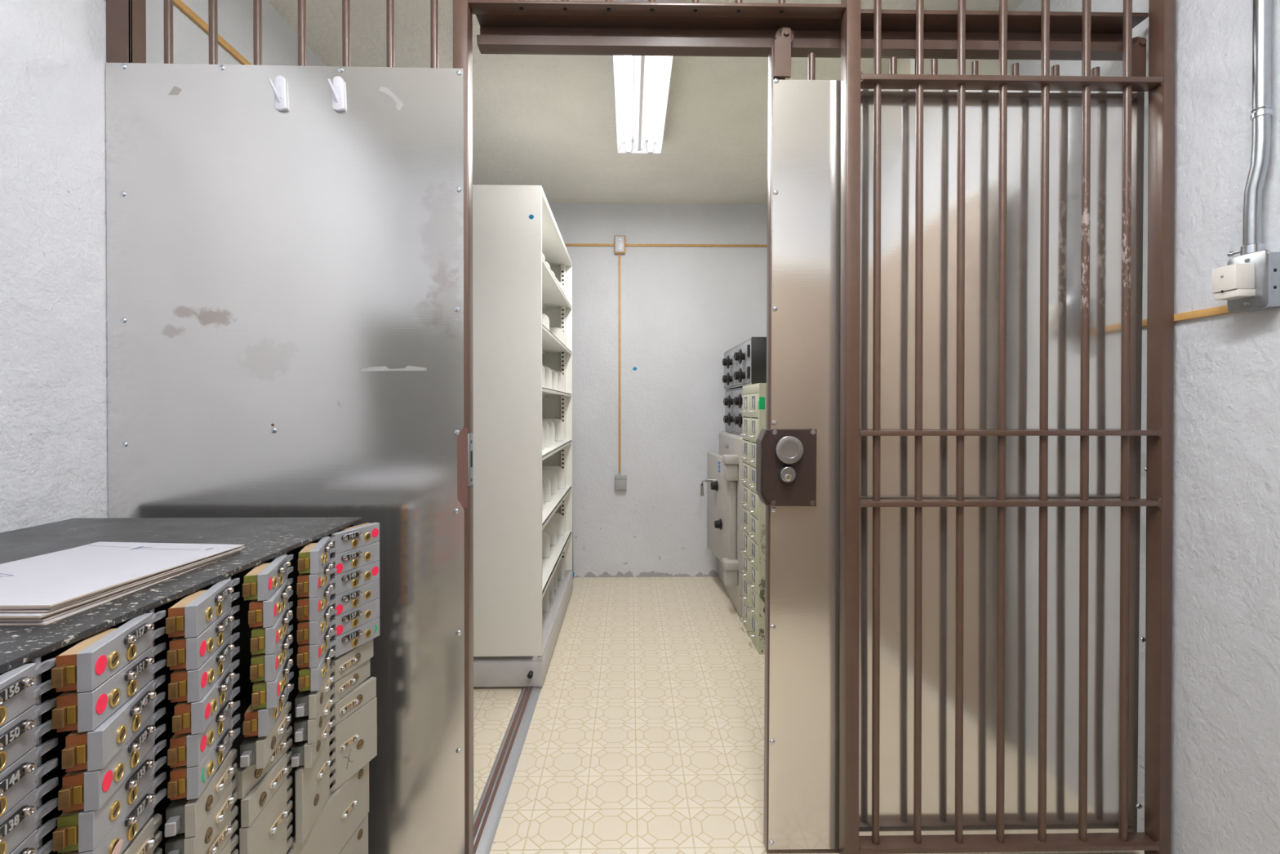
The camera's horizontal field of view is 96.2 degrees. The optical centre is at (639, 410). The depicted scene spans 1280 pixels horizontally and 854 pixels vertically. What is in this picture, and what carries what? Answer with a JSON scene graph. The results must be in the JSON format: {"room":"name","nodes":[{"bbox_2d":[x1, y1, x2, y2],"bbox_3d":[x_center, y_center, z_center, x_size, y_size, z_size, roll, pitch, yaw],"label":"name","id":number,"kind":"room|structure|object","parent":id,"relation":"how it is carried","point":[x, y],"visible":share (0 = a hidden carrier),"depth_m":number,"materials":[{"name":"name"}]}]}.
{"room":"bank vault","nodes":[
{"label":"bank vault","id":0,"kind":"room"},
{"bbox_2d":[0,0,324,533],"bbox_3d":[-1.495,-0.142,1.993,0.100,2.900,5.080,0,0,-1],"label":"wall","id":1,"kind":"structure","parent":0,"point":[54,375],"depth_m":1.42,"materials":[{"name":"white paint"}]},
{"bbox_2d":[173,0,252,65],"bbox_3d":[-1.457,-1.275,3.041,0.013,0.023,2.747,0,0,-1],"label":"cable raceway","id":2,"kind":"object","parent":1,"relation":"attached to","point":[180,4],"visible":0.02,"depth_m":1.89,"materials":[{"name":"orange plastic"}]},
{"bbox_2d":[266,0,1023,204],"bbox_3d":[0.025,-1.642,2.011,3.140,0.100,5.080,0,0,-1],"label":"ceiling","id":3,"kind":"structure","parent":0,"point":[546,121],"depth_m":3.02,"materials":[{"name":"paint"}]},
{"bbox_2d":[612,0,675,154],"bbox_3d":[0.007,-1.555,2.791,0.262,0.085,1.216,0,0,-1],"label":"fluorescent ceiling light","id":4,"kind":"object","parent":3,"relation":"attached to","point":[642,83],"visible":0.6,"depth_m":2.86,"materials":[{"name":"white plastic"}]},
{"bbox_2d":[548,202,767,577],"bbox_3d":[-0.204,-0.158,4.506,2.570,2.900,0.100,0,0,-1],"label":"wall","id":5,"kind":"structure","parent":0,"point":[682,308],"depth_m":4.46,"materials":[{"name":"paint"}]},
{"bbox_2d":[572,522,573,569],"bbox_3d":[-0.521,0.740,4.420,0.018,1.094,0.056,0,0,-17],"label":"hanging cord","id":6,"kind":"object","parent":5,"relation":"hanging from","point":[572,522],"visible":0.21,"depth_m":4.44,"materials":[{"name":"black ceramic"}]},
{"bbox_2d":[618,253,620,473],"bbox_3d":[-0.158,-0.372,4.450,0.016,1.710,0.012,0,0,-1],"label":"cable raceway","id":7,"kind":"object","parent":5,"relation":"attached to","point":[619,254],"visible":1,"depth_m":4.44,"materials":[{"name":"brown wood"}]},
{"bbox_2d":[614,235,625,253],"bbox_3d":[-0.155,-1.281,4.422,0.084,0.138,0.031,0,0,-1],"label":"junction box","id":8,"kind":"object","parent":5,"relation":"attached to","point":[620,241],"visible":1,"depth_m":4.41,"materials":[{"name":"white plastic"}]},
{"bbox_2d":[614,475,626,489],"bbox_3d":[-0.149,0.553,4.443,0.094,0.114,0.037,0,0,-1],"label":"box","id":9,"kind":"object","parent":5,"relation":"attached to","point":[620,481],"visible":1,"depth_m":4.43,"materials":[{"name":"grey plastic"}]},
{"bbox_2d":[564,243,767,247],"bbox_3d":[-0.205,-1.282,4.443,2.555,0.016,0.012,0,0,-1],"label":"cable raceway","id":10,"kind":"object","parent":5,"relation":"attached to","point":[566,244],"visible":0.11,"depth_m":4.45,"materials":[{"name":"orange plastic"}]},
{"bbox_2d":[473,576,1144,853],"bbox_3d":[0.025,1.358,2.029,3.140,0.100,5.080,0,0,-1],"label":"floor","id":11,"kind":"structure","parent":0,"point":[645,735],"depth_m":2.34,"materials":[{"name":"tile"}]},
{"bbox_2d":[0,516,379,853],"bbox_3d":[-1.028,0.795,0.788,0.784,1.040,1.362,0,0,-1],"label":"base cabinet","id":12,"kind":"object","parent":11,"relation":"on","point":[228,704],"visible":1,"depth_m":0.95,"materials":[{"name":"grey metal"}]},
{"bbox_2d":[0,551,240,625],"bbox_3d":[-0.920,0.273,0.934,0.306,0.002,0.403,0,0,-1],"label":"folder","id":13,"kind":"object","parent":12,"relation":"on","point":[73,612],"visible":0.13,"depth_m":0.80,"materials":[{"name":"white paper"}]},
{"bbox_2d":[0,550,240,621],"bbox_3d":[-0.923,0.270,0.940,0.306,0.004,0.404,0,0,-1],"label":"folder","id":14,"kind":"object","parent":13,"relation":"on","point":[58,614],"visible":0.11,"depth_m":0.81,"materials":[{"name":"beige paper"}]},
{"bbox_2d":[0,552,231,618],"bbox_3d":[-0.924,0.267,0.939,0.310,0.006,0.408,0,0,-1],"label":"folder","id":15,"kind":"object","parent":14,"relation":"on","point":[231,553],"visible":0.09,"depth_m":0.79,"materials":[{"name":"beige paper"}]},
{"bbox_2d":[0,548,241,617],"bbox_3d":[-0.918,0.264,0.934,0.310,0.008,0.407,0,0,-1],"label":"folder","id":16,"kind":"object","parent":15,"relation":"on","point":[2,615],"visible":0.12,"depth_m":0.78,"materials":[{"name":"white paper"}]},
{"bbox_2d":[0,546,244,612],"bbox_3d":[-0.919,0.261,0.943,0.309,0.009,0.407,0,0,-1],"label":"folder","id":17,"kind":"object","parent":16,"relation":"on","point":[240,547],"visible":0.22,"depth_m":0.84,"materials":[{"name":"white paper"}]},
{"bbox_2d":[0,554,215,608],"bbox_3d":[-0.922,0.258,0.938,0.310,0.011,0.403,0,0,-1],"label":"folder","id":18,"kind":"object","parent":17,"relation":"on","point":[98,592],"visible":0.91,"depth_m":0.78,"materials":[{"name":"beige paper"}]},
{"bbox_2d":[0,541,244,607],"bbox_3d":[-0.916,0.255,0.939,0.304,0.013,0.403,0,0,-1],"label":"folder","id":19,"kind":"object","parent":18,"relation":"on","point":[51,579],"visible":1,"depth_m":0.93,"materials":[{"name":"white paper"}]},
{"bbox_2d":[48,657,300,853],"bbox_3d":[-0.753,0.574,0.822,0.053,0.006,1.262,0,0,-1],"label":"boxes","id":20,"kind":"object","parent":12,"relation":"attached to","point":[245,697],"depth_m":1.08},
{"bbox_2d":[105,0,846,853],"bbox_3d":[-0.433,-0.140,1.589,2.005,2.900,0.059,0,0,-1],"label":"wall","id":21,"kind":"structure","parent":11,"relation":"on","point":[261,257],"depth_m":1.56,"materials":[{"name":"grey metal"}]},
{"bbox_2d":[168,86,182,94],"bbox_3d":[-1.251,-0.862,1.545,0.036,0.024,0.001,0,0,-1],"label":"scrap","id":22,"kind":"object","parent":21,"relation":"attached to","point":[175,91],"visible":1,"depth_m":1.54,"materials":[{"name":"beige paper"}]},
{"bbox_2d":[267,75,287,111],"bbox_3d":[-0.966,-0.853,1.530,0.031,0.092,0.041,0,0,-1],"label":"hook","id":23,"kind":"object","parent":21,"relation":"attached to","point":[280,89],"visible":1,"depth_m":1.54,"materials":[{"name":"white plastic"}]},
{"bbox_2d":[327,75,345,111],"bbox_3d":[-0.812,-0.853,1.532,0.031,0.092,0.041,0,0,-1],"label":"hook","id":24,"kind":"object","parent":21,"relation":"attached to","point":[337,89],"visible":1,"depth_m":1.54,"materials":[{"name":"white plastic"}]},
{"bbox_2d":[377,86,404,110],"bbox_3d":[-0.674,-0.845,1.555,0.068,0.066,0.001,0,0,-1],"label":"scrap","id":25,"kind":"object","parent":21,"relation":"attached to","point":[399,104],"visible":1,"depth_m":1.55,"materials":[{"name":"white paper"}]},
{"bbox_2d":[360,365,426,371],"bbox_3d":[-0.669,-0.115,1.560,0.177,0.015,0.001,0,0,-1],"label":"scrap","id":26,"kind":"object","parent":21,"relation":"attached to","point":[408,367],"visible":1,"depth_m":1.56,"materials":[{"name":"beige paper"}]},
{"bbox_2d":[475,8,1148,61],"bbox_3d":[0.500,-1.099,1.674,1.941,0.086,0.087,0,0,-1],"label":"track","id":27,"kind":"object","parent":21,"relation":"attached to","point":[508,34],"visible":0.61,"depth_m":1.69,"materials":[{"name":"brown metal"}]},
{"bbox_2d":[755,26,1146,853],"bbox_3d":[0.914,0.091,1.657,1.143,2.382,0.094,0,0,-1],"label":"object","id":28,"kind":"object","parent":27,"relation":"hanging from","point":[797,451],"visible":0.8,"depth_m":1.66,"materials":[{"name":"brown paint"}]},
{"bbox_2d":[473,686,542,853],"bbox_3d":[-0.508,1.297,2.700,0.090,0.014,3.000,0,0,-1],"label":"rail","id":29,"kind":"object","parent":11,"relation":"on","point":[490,807],"visible":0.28,"depth_m":2.05,"materials":[{"name":"grey metal"}]},
{"bbox_2d":[472,184,573,686],"bbox_3d":[-0.663,0.115,3.382,0.392,2.341,1.476,0,0,-1],"label":"shelving unit","id":30,"kind":"object","parent":29,"relation":"on","point":[522,264],"visible":0.97,"depth_m":2.68,"materials":[{"name":"beige metal"}]},
{"bbox_2d":[700,431,742,616],"bbox_3d":[0.751,0.729,4.023,0.639,1.133,0.850,0,0,-1],"label":"safe","id":31,"kind":"object","parent":11,"relation":"on","point":[724,468],"depth_m":3.74,"materials":[{"name":"grey paint"}]},
{"bbox_2d":[723,386,742,434],"bbox_3d":[0.829,0.001,3.978,0.464,0.315,0.895,0,0,-1],"label":"locker","id":32,"kind":"object","parent":31,"relation":"on","point":[733,400],"visible":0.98,"depth_m":4.03,"materials":[{"name":"grey metal"}]},
{"bbox_2d":[722,337,766,389],"bbox_3d":[0.824,-0.304,3.928,0.474,0.284,0.970,0,0,-1],"label":"locker","id":33,"kind":"object","parent":32,"relation":"on","point":[744,363],"visible":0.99,"depth_m":3.56,"materials":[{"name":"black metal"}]},
{"bbox_2d":[739,382,766,654],"bbox_3d":[0.838,0.575,3.296,0.489,1.450,0.456,0,0,-1],"label":"boxes","id":34,"kind":"object","parent":11,"relation":"on","point":[754,396],"visible":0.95,"depth_m":3.20,"materials":[{"name":"beige paint"}]},
{"bbox_2d":[839,0,1175,853],"bbox_3d":[1.028,-0.140,1.617,0.919,2.900,0.050,0,0,-1],"label":"gate","id":35,"kind":"object","parent":11,"relation":"on","point":[1160,83],"visible":1,"depth_m":1.61,"materials":[{"name":"brown metal"}]},
{"bbox_2d":[881,57,1008,75],"bbox_3d":[1.335,-0.151,3.453,0.470,2.900,2.260,0,0,-1],"label":"wall","id":36,"kind":"structure","parent":0,"point":[945,66],"depth_m":2.32,"materials":[{"name":"beige paint"}]},
{"bbox_2d":[910,58,915,74],"bbox_3d":[1.119,-0.144,2.332,0.030,2.900,0.055,0,0,-1],"label":"trim","id":37,"kind":"structure","parent":36,"relation":"attached to","point":[913,61],"depth_m":2.32,"materials":[{"name":"beige ceramic"}]},
{"bbox_2d":[1008,0,1279,853],"bbox_3d":[1.564,-0.136,0.917,0.100,2.900,2.820,0,0,-1],"label":"wall","id":38,"kind":"structure","parent":0,"point":[1225,664],"depth_m":1.49,"materials":[{"name":"white paint"}]},
{"bbox_2d":[1142,305,1230,326],"bbox_3d":[1.491,-0.261,1.857,0.013,0.020,0.895,0,0,-1],"label":"cable raceway","id":39,"kind":"object","parent":38,"relation":"attached to","point":[1219,310],"visible":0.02,"depth_m":1.53,"materials":[{"name":"orange plastic"}]},
{"bbox_2d":[1226,0,1272,257],"bbox_3d":[1.473,-0.981,1.386,0.054,1.215,0.076,0,0,-40],"label":"conduit","id":40,"kind":"object","parent":38,"relation":"attached to","point":[1260,117],"visible":0.94,"depth_m":1.36,"materials":[{"name":"metal"}]},
{"bbox_2d":[1226,249,1279,312],"bbox_3d":[1.479,-0.308,1.376,0.055,0.136,0.092,0,0,-1],"label":"junction box","id":41,"kind":"object","parent":38,"relation":"attached to","point":[1267,264],"visible":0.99,"depth_m":1.34,"materials":[{"name":"metal"}]},
{"bbox_2d":[1211,263,1255,300],"bbox_3d":[1.430,-0.310,1.386,0.048,0.077,0.059,0,0,-1],"label":"sensor","id":42,"kind":"object","parent":41,"relation":"attached to","point":[1236,281],"visible":1,"depth_m":1.37,"materials":[{"name":"beige plastic"}]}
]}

